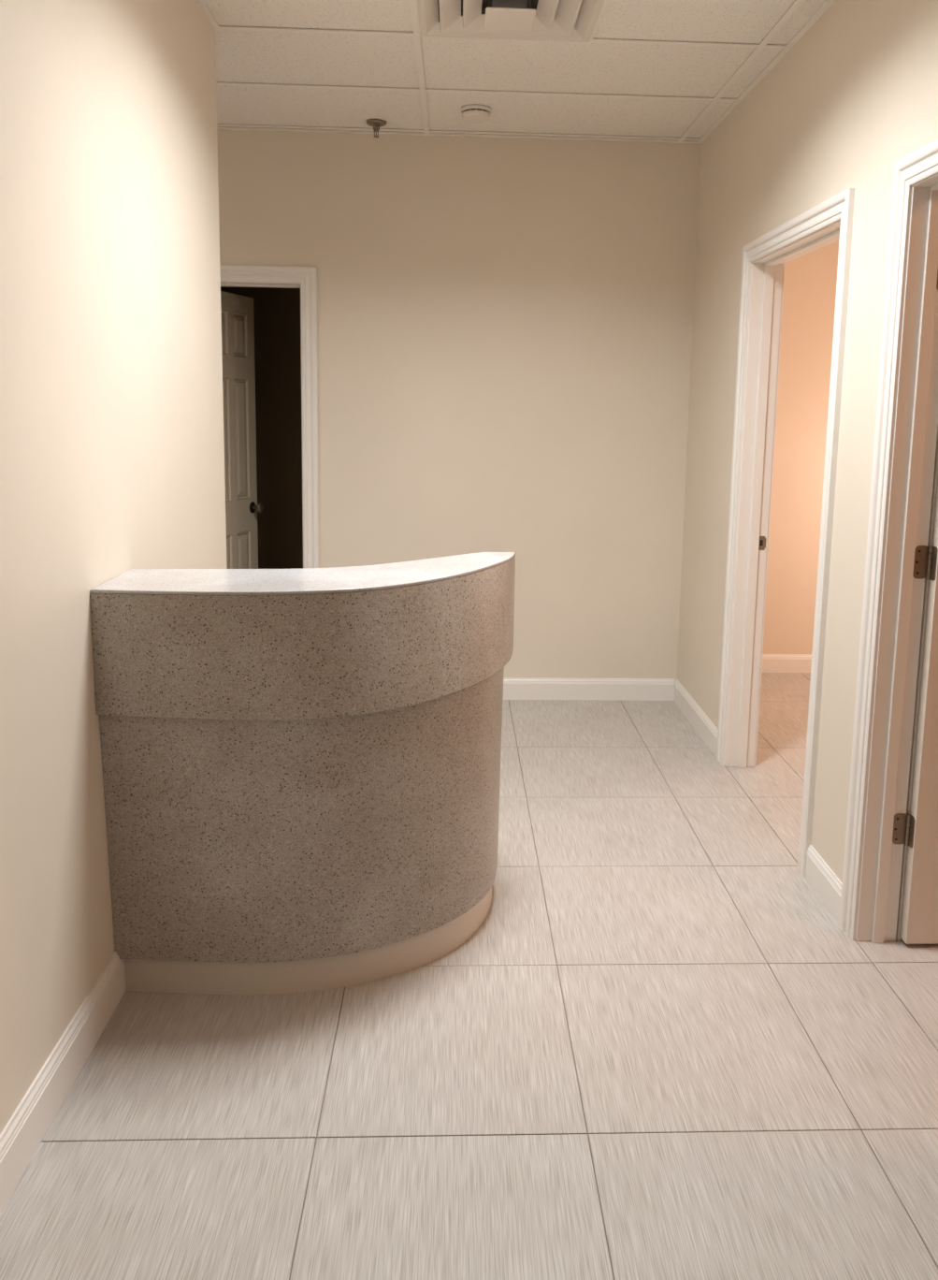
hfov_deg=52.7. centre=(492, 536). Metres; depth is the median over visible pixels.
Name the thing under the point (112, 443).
wall
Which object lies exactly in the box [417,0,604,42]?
ceiling vent
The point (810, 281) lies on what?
wall
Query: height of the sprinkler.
0.065 m
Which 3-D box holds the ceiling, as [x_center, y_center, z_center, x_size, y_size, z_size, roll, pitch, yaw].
[-1.027,-1.518,0.840,4.622,0.189,7.602,1,8,-2]
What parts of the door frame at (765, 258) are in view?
casing, strike plate, casing, casing, casing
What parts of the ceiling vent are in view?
plate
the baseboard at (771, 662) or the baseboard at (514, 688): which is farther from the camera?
the baseboard at (771, 662)
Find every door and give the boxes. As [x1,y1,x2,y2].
[219,264,319,568]
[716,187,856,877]
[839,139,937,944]
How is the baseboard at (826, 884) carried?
attached to the wall at (856, 95)
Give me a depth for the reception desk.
2.36 m
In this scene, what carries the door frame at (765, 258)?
in the wall at (856, 95)
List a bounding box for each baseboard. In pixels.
[0,951,126,1214]
[503,677,674,700]
[673,678,717,757]
[761,654,812,672]
[805,844,843,923]
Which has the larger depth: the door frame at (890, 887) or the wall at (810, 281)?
the wall at (810, 281)
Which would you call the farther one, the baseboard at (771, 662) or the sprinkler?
the baseboard at (771, 662)
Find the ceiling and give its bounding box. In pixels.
[196,0,836,143]
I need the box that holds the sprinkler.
[366,119,386,138]
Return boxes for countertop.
[90,552,515,595]
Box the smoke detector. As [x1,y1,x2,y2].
[461,104,492,123]
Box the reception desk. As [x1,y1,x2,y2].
[90,552,515,995]
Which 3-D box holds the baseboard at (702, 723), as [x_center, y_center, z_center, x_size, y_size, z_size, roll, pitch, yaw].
[0.973,0.860,4.542,0.014,0.114,0.848,1,8,-2]
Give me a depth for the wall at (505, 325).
4.69 m
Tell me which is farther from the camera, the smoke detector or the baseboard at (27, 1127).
the smoke detector
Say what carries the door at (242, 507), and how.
in the wall at (505, 325)
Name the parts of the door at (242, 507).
panel, panel, panel, panel, panel, panel, knob, casing, casing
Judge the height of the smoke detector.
0.045 m
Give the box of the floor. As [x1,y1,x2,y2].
[0,672,937,1279]
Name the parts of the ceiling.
panel, panel, panel, panel, panel, panel, panel, panel, panel, panel, panel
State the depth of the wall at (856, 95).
3.00 m
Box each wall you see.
[0,0,226,1134]
[217,129,701,681]
[220,286,303,568]
[677,0,937,883]
[762,239,840,654]
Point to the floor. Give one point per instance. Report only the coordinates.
(656, 1052)
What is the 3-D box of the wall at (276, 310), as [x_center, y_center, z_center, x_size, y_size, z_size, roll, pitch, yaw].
[-1.553,-0.530,5.564,1.950,2.500,1.518,1,8,-2]

